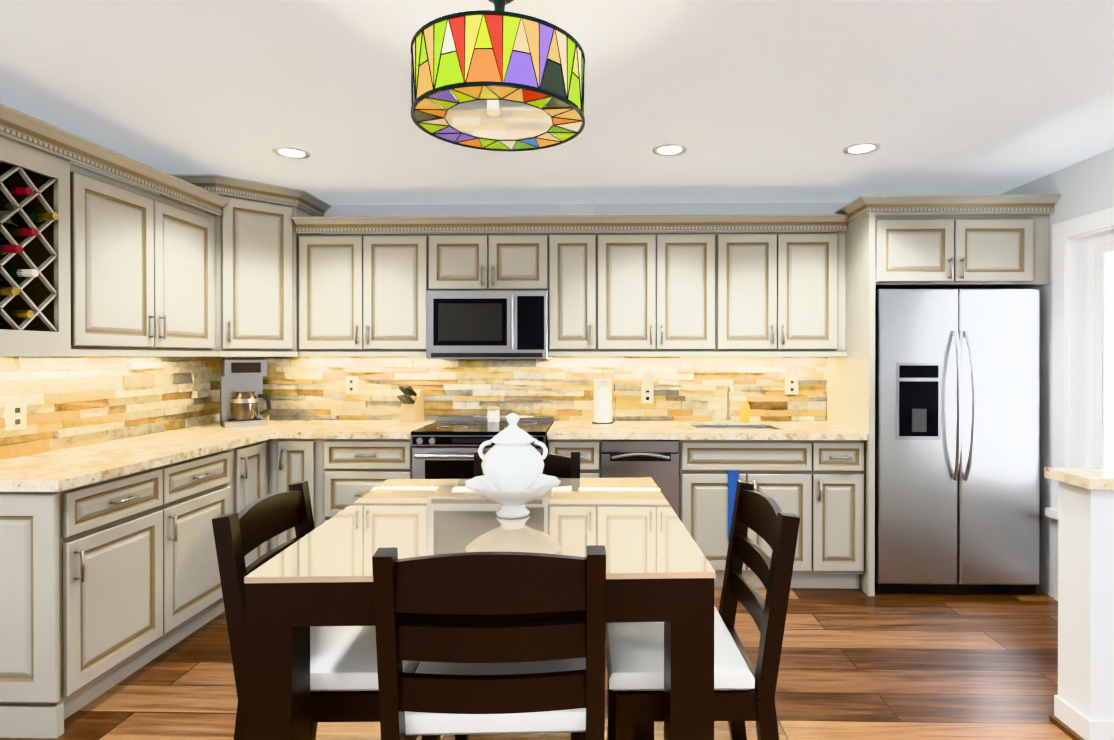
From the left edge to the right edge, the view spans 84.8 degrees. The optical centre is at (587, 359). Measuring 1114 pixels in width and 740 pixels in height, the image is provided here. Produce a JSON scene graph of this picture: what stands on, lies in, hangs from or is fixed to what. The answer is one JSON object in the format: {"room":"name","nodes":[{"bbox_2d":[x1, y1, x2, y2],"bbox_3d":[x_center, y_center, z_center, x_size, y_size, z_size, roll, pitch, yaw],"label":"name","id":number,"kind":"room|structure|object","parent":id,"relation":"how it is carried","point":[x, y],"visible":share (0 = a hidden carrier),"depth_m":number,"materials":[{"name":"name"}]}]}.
{"room":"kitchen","nodes":[
{"label":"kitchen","id":0,"kind":"room"},
{"bbox_2d":[1,135,219,430],"bbox_3d":[-2.600,0.157,0.725,0.140,2.390,6.920,0,0,1],"label":"wall","id":1,"kind":"structure","parent":0,"point":[146,190],"depth_m":3.21,"materials":[{"name":"white paint"}]},
{"bbox_2d":[2,402,26,430],"bbox_3d":[-2.464,0.244,2.613,0.044,0.115,0.080,0,0,1],"label":"electrical outlet plate","id":2,"kind":"object","parent":1,"relation":"attached to","point":[14,415],"depth_m":2.60,"materials":[{"name":"white plastic"}]},
{"bbox_2d":[0,131,219,354],"bbox_3d":[-2.305,-0.478,2.995,0.348,0.870,1.045,0,0,1],"label":"upper cabinet","id":3,"kind":"object","parent":1,"relation":"attached to","point":[92,263],"depth_m":2.67,"materials":[{"name":"paint"}]},
{"bbox_2d":[172,175,323,354],"bbox_3d":[-2.141,-0.547,3.843,0.638,1.000,0.658,0,0,1],"label":"upper cabinet","id":4,"kind":"object","parent":1,"relation":"attached to","point":[258,238],"depth_m":3.65,"materials":[{"name":"paint"}]},
{"bbox_2d":[0,587,1072,739],"bbox_3d":[0.064,1.383,0.673,5.590,0.060,7.320,0,0,1],"label":"floor","id":5,"kind":"structure","parent":0,"point":[857,664],"depth_m":2.56,"materials":[{"name":"brown wood"}]},
{"bbox_2d":[0,465,171,737],"bbox_3d":[-2.182,0.905,2.431,0.618,0.880,0.530,0,0,1],"label":"base cabinet","id":6,"kind":"object","parent":5,"relation":"on","point":[106,584],"depth_m":2.25,"materials":[{"name":"paint"}]},
{"bbox_2d":[0,420,311,491],"bbox_3d":[-2.131,0.441,3.159,0.690,0.039,2.033,0,0,1],"label":"countertop","id":7,"kind":"structure","parent":6,"relation":"on","point":[63,469],"depth_m":2.69,"materials":[{"name":"stone"}]},
{"bbox_2d":[220,358,270,427],"bbox_3d":[-2.171,0.207,3.878,0.264,0.421,0.255,0,0,-37],"label":"coffee maker","id":8,"kind":"object","parent":7,"relation":"on","point":[242,395],"visible":1,"depth_m":3.81,"materials":[{"name":"silver metal"}]},
{"bbox_2d":[168,447,239,645],"bbox_3d":[-2.171,0.902,2.954,0.618,0.880,0.517,0,0,1],"label":"base cabinet","id":9,"kind":"object","parent":5,"relation":"on","point":[201,489],"depth_m":2.93,"materials":[{"name":"paint"}]},
{"bbox_2d":[240,440,267,566],"bbox_3d":[-2.162,0.901,3.361,0.618,0.880,0.298,0,0,1],"label":"base cabinet","id":10,"kind":"object","parent":5,"relation":"on","point":[254,456],"depth_m":3.39,"materials":[{"name":"paint"}]},
{"bbox_2d":[272,438,319,548],"bbox_3d":[-1.711,0.898,3.859,0.303,0.880,0.617,0,0,1],"label":"base cabinet","id":11,"kind":"object","parent":5,"relation":"on","point":[293,459],"depth_m":3.55,"materials":[{"name":"paint"}]},
{"bbox_2d":[280,420,437,438],"bbox_3d":[-1.406,0.438,3.833,0.790,0.039,0.653,0,0,1],"label":"countertop","id":12,"kind":"structure","parent":11,"relation":"on","point":[319,429],"depth_m":3.63,"materials":[{"name":"stone"}]},
{"bbox_2d":[397,386,423,422],"bbox_3d":[-1.167,0.296,4.000,0.100,0.241,0.203,0,0,13],"label":"knife block","id":13,"kind":"object","parent":12,"relation":"on","point":[410,398],"visible":1,"depth_m":3.98,"materials":[{"name":"beige wood"}]},
{"bbox_2d":[212,481,419,739],"bbox_3d":[-0.648,0.856,1.607,0.448,0.990,0.408,0,0,-1],"label":"chair","id":14,"kind":"object","parent":5,"relation":"on","point":[343,676],"visible":0.38,"depth_m":1.42,"materials":[{"name":"black wood"}]},
{"bbox_2d":[320,439,412,524],"bbox_3d":[-1.285,0.898,3.850,0.549,0.880,0.617,0,0,1],"label":"base cabinet","id":15,"kind":"object","parent":5,"relation":"on","point":[350,469],"depth_m":3.54,"materials":[{"name":"paint"}]},
{"bbox_2d":[244,478,715,739],"bbox_3d":[-0.228,0.892,1.728,0.954,0.912,0.974,0,0,-2],"label":"table","id":16,"kind":"object","parent":5,"relation":"on","point":[659,568],"visible":0.79,"depth_m":1.29,"materials":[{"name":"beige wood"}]},
{"bbox_2d":[465,413,560,518],"bbox_3d":[-0.209,0.292,1.705,0.270,0.285,0.270,0,0,1],"label":"tureen","id":17,"kind":"object","parent":16,"relation":"on","point":[513,480],"visible":1,"depth_m":1.66,"materials":[{"name":"white ceramic"}]},
{"bbox_2d":[410,417,553,478],"bbox_3d":[-0.619,0.856,3.779,0.774,0.925,0.705,0,0,1],"label":"stove","id":18,"kind":"object","parent":5,"relation":"on","point":[445,447],"visible":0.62,"depth_m":3.50,"materials":[{"name":"silver metal"}]},
{"bbox_2d":[487,407,499,421],"bbox_3d":[-0.619,0.362,4.014,0.082,0.098,0.082,0,0,1],"label":"canister","id":19,"kind":"object","parent":18,"relation":"on","point":[493,414],"visible":1,"depth_m":3.98,"materials":[{"name":"white ceramic"}]},
{"bbox_2d":[372,545,605,739],"bbox_3d":[-0.189,0.857,1.359,0.438,0.990,0.448,0,0,-2],"label":"chair","id":20,"kind":"object","parent":5,"relation":"on","point":[518,678],"visible":1,"depth_m":1.17,"materials":[{"name":"black wood"}]},
{"bbox_2d":[455,452,581,739],"bbox_3d":[-0.226,0.853,2.160,0.408,0.990,0.448,0,0,-2],"label":"chair","id":21,"kind":"object","parent":5,"relation":"on","point":[558,466],"visible":0.06,"depth_m":2.34,"materials":[{"name":"black wood"}]},
{"bbox_2d":[548,439,599,477],"bbox_3d":[-0.072,0.899,3.824,0.306,0.880,0.617,0,0,1],"label":"base cabinet","id":22,"kind":"object","parent":5,"relation":"on","point":[589,449],"depth_m":3.52,"materials":[{"name":"paint"}]},
{"bbox_2d":[601,439,678,517],"bbox_3d":[0.310,0.902,3.788,0.449,0.874,0.637,0,0,1],"label":"dishwasher","id":23,"kind":"object","parent":5,"relation":"on","point":[657,461],"visible":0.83,"depth_m":3.49,"materials":[{"name":"silver metal"}]},
{"bbox_2d":[605,480,799,739],"bbox_3d":[0.271,0.856,1.611,0.448,0.990,0.408,0,0,-1],"label":"chair","id":24,"kind":"object","parent":5,"relation":"on","point":[744,689],"visible":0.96,"depth_m":1.44,"materials":[{"name":"black wood"}]},
{"bbox_2d":[679,440,815,587],"bbox_3d":[0.918,0.899,3.803,0.755,0.880,0.617,0,0,1],"label":"base cabinet","id":25,"kind":"object","parent":5,"relation":"on","point":[783,470],"depth_m":3.50,"materials":[{"name":"paint"}]},
{"bbox_2d":[547,421,866,439],"bbox_3d":[0.684,0.438,3.793,1.819,0.039,0.643,0,0,1],"label":"countertop","id":26,"kind":"structure","parent":25,"relation":"on","point":[687,430],"depth_m":3.53,"materials":[{"name":"stone"}]},
{"bbox_2d":[591,370,615,423],"bbox_3d":[0.105,0.244,3.978,0.160,0.345,0.150,0,0,1],"label":"paper towel holder","id":27,"kind":"object","parent":26,"relation":"on","point":[602,401],"visible":1,"depth_m":3.93,"materials":[{"name":"white paper"}]},
{"bbox_2d":[724,385,739,422],"bbox_3d":[0.956,0.292,3.971,0.107,0.250,0.174,0,0,1],"label":"faucet","id":28,"kind":"object","parent":26,"relation":"on","point":[728,414],"visible":0.98,"depth_m":4.02,"materials":[{"name":"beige metal"}]},
{"bbox_2d":[692,425,782,429],"bbox_3d":[0.927,0.442,3.811,0.538,0.023,0.358,0,0,1],"label":"sink basin","id":29,"kind":"object","parent":26,"relation":"in","point":[760,427],"visible":0.35,"depth_m":3.96,"materials":[{"name":"silver metal"}]},
{"bbox_2d":[741,398,749,422],"bbox_3d":[1.042,0.336,4.023,0.060,0.162,0.060,0,0,1],"label":"soap bottle","id":30,"kind":"object","parent":26,"relation":"on","point":[745,412],"visible":1,"depth_m":4.00,"materials":[{"name":"yellow plastic"}]},
{"bbox_2d":[728,471,738,540],"bbox_3d":[0.837,0.840,3.487,0.063,0.400,0.009,0,0,1],"label":"hanging towel","id":31,"kind":"object","parent":25,"relation":"hanging from","point":[733,477],"visible":0.64,"depth_m":3.48,"materials":[{"name":"blue fabric"}]},
{"bbox_2d":[816,438,867,594],"bbox_3d":[1.445,0.899,3.791,0.299,0.880,0.617,0,0,1],"label":"base cabinet","id":32,"kind":"object","parent":5,"relation":"on","point":[841,465],"depth_m":3.48,"materials":[{"name":"paint"}]},
{"bbox_2d":[875,288,1039,594],"bbox_3d":[2.105,0.468,3.713,0.910,1.737,0.706,0,0,1],"label":"fridge","id":33,"kind":"object","parent":5,"relation":"on","point":[957,441],"visible":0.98,"depth_m":3.44,"materials":[{"name":"silver metal"}]},
{"bbox_2d":[0,0,1113,204],"bbox_3d":[0.064,-1.067,0.662,5.590,0.060,7.320,0,0,1],"label":"ceiling","id":34,"kind":"structure","parent":0,"point":[765,101],"depth_m":2.41,"materials":[{"name":"white paint"}]},
{"bbox_2d":[273,147,309,158],"bbox_3d":[-1.499,-1.045,3.087,0.169,0.006,0.169,0,0,-5],"label":"recessed light","id":35,"kind":"object","parent":34,"relation":"in","point":[289,152],"depth_m":3.08,"materials":[{"name":"white"}]},
{"bbox_2d":[411,0,584,151],"bbox_3d":[-0.235,-0.837,1.630,0.458,0.408,0.458,0,0,1],"label":"lamp","id":36,"kind":"object","parent":34,"relation":"hanging from","point":[498,78],"visible":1,"depth_m":1.48,"materials":[{"name":"multicoloured glass"}]},
{"bbox_2d":[653,144,686,155],"bbox_3d":[0.410,-1.045,3.046,0.169,0.006,0.169,0,0,-5],"label":"recessed light","id":37,"kind":"object","parent":34,"relation":"in","point":[671,149],"depth_m":3.04,"materials":[{"name":"white"}]},
{"bbox_2d":[843,142,879,154],"bbox_3d":[1.360,-1.045,3.025,0.169,0.006,0.169,0,0,-5],"label":"recessed light","id":38,"kind":"object","parent":34,"relation":"in","point":[865,147],"depth_m":3.02,"materials":[{"name":"white"}]},
{"bbox_2d":[234,202,981,477],"bbox_3d":[0.140,0.142,4.187,5.590,2.390,0.120,0,0,1],"label":"wall","id":39,"kind":"structure","parent":0,"point":[599,209],"depth_m":4.13,"materials":[{"name":"white paint"}]},
{"bbox_2d":[346,377,358,393],"bbox_3d":[-1.597,0.177,4.139,0.075,0.115,0.043,0,0,1],"label":"electrical outlet plate","id":40,"kind":"object","parent":39,"relation":"attached to","point":[352,383],"depth_m":4.12,"materials":[{"name":"white plastic"}]},
{"bbox_2d":[296,231,427,354],"bbox_3d":[-1.406,-0.417,3.982,0.825,0.740,0.348,0,0,1],"label":"upper cabinet","id":41,"kind":"object","parent":39,"relation":"attached to","point":[357,294],"depth_m":3.81,"materials":[{"name":"paint"}]},
{"bbox_2d":[0,356,826,459],"bbox_3d":[-0.449,0.189,3.104,4.055,0.462,2.067,0,0,1],"label":"backsplash","id":42,"kind":"structure","parent":39,"relation":"attached to","point":[82,406],"depth_m":4.09,"materials":[{"name":"beige tile"}]},
{"bbox_2d":[428,231,551,290],"bbox_3d":[-0.616,-0.607,3.964,0.754,0.360,0.348,0,0,1],"label":"upper cabinet","id":43,"kind":"object","parent":39,"relation":"attached to","point":[460,260],"depth_m":3.79,"materials":[{"name":"paint"}]},
{"bbox_2d":[426,290,551,358],"bbox_3d":[-0.617,-0.211,3.922,0.749,0.425,0.434,0,0,1],"label":"microwave","id":44,"kind":"object","parent":43,"relation":"attached to","point":[492,324],"visible":0.96,"depth_m":3.75,"materials":[{"name":"silver metal"}]},
{"bbox_2d":[548,231,599,354],"bbox_3d":[-0.089,-0.417,3.954,0.301,0.740,0.348,0,0,1],"label":"upper cabinet","id":45,"kind":"object","parent":39,"relation":"attached to","point":[574,297],"depth_m":3.78,"materials":[{"name":"paint"}]},
{"bbox_2d":[561,204,593,214],"bbox_3d":[-0.067,-0.983,4.101,0.220,0.110,0.048,0,0,1],"label":"vent box","id":46,"kind":"object","parent":39,"relation":"attached to","point":[577,209],"visible":0.64,"depth_m":4.08,"materials":[{"name":"white plastic"}]},
{"bbox_2d":[642,372,652,402],"bbox_3d":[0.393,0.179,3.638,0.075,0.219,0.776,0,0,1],"label":"electrical outlet plate","id":47,"kind":"object","parent":39,"relation":"attached to","point":[647,388],"depth_m":4.04,"materials":[{"name":"white plastic"}]},
{"bbox_2d":[600,227,719,354],"bbox_3d":[0.431,-0.417,3.943,0.740,0.740,0.348,0,0,1],"label":"upper cabinet","id":48,"kind":"object","parent":39,"relation":"attached to","point":[660,292],"depth_m":3.77,"materials":[{"name":"paint"}]},
{"bbox_2d":[720,227,847,354],"bbox_3d":[1.200,-0.417,3.926,0.797,0.740,0.348,0,0,1],"label":"upper cabinet","id":49,"kind":"object","parent":39,"relation":"attached to","point":[782,293],"depth_m":3.75,"materials":[{"name":"paint"}]},
{"bbox_2d":[785,377,797,393],"bbox_3d":[1.363,0.177,4.075,0.075,0.115,0.043,0,0,1],"label":"electrical outlet plate","id":50,"kind":"object","parent":39,"relation":"attached to","point":[791,383],"depth_m":4.05,"materials":[{"name":"white plastic"}]},
{"bbox_2d":[828,195,1055,288],"bbox_3d":[2.128,-0.669,3.760,0.989,0.485,0.638,0,0,1],"label":"upper cabinet","id":51,"kind":"object","parent":39,"relation":"attached to","point":[912,251],"depth_m":3.44,"materials":[{"name":"paint"}]},
{"bbox_2d":[982,148,1113,597],"bbox_3d":[2.639,0.158,0.612,0.160,2.390,6.920,0,0,1],"label":"wall","id":52,"kind":"structure","parent":0,"point":[1084,187],"depth_m":3.44,"materials":[{"name":"white paint"}]},
{"bbox_2d":[1054,582,1057,600],"bbox_3d":[2.599,1.296,2.829,0.012,0.095,1.140,0,0,1],"label":"baseboard","id":53,"kind":"structure","parent":52,"relation":"attached to","point":[1055,590],"depth_m":3.39,"materials":[{"name":"white wood"}]},
{"bbox_2d":[1045,207,1113,519],"bbox_3d":[2.649,0.068,2.812,0.174,1.630,1.220,0,0,1],"label":"window","id":54,"kind":"structure","parent":52,"relation":"in","point":[1071,237],"depth_m":3.30,"materials":[{"name":"white"}]},
{"bbox_2d":[1058,481,1113,719],"bbox_3d":[2.170,0.896,2.181,0.843,0.900,0.150,0,0,1],"label":"wall","id":55,"kind":"structure","parent":0,"point":[1085,602],"depth_m":2.13,"materials":[{"name":"white paint"}]},
{"bbox_2d":[1044,468,1113,488],"bbox_3d":[2.155,0.427,2.179,0.873,0.036,0.210,0,0,1],"label":"countertop","id":56,"kind":"structure","parent":55,"relation":"on","point":[1094,478],"depth_m":2.16,"materials":[{"name":"stone"}]},
{"bbox_2d":[1049,695,1113,739],"bbox_3d":[2.154,1.298,2.168,0.873,0.095,0.180,0,0,1],"label":"baseboard","id":57,"kind":"structure","parent":55,"relation":"attached to","point":[1070,721],"depth_m":2.15,"materials":[{"name":"white wood"}]}
]}

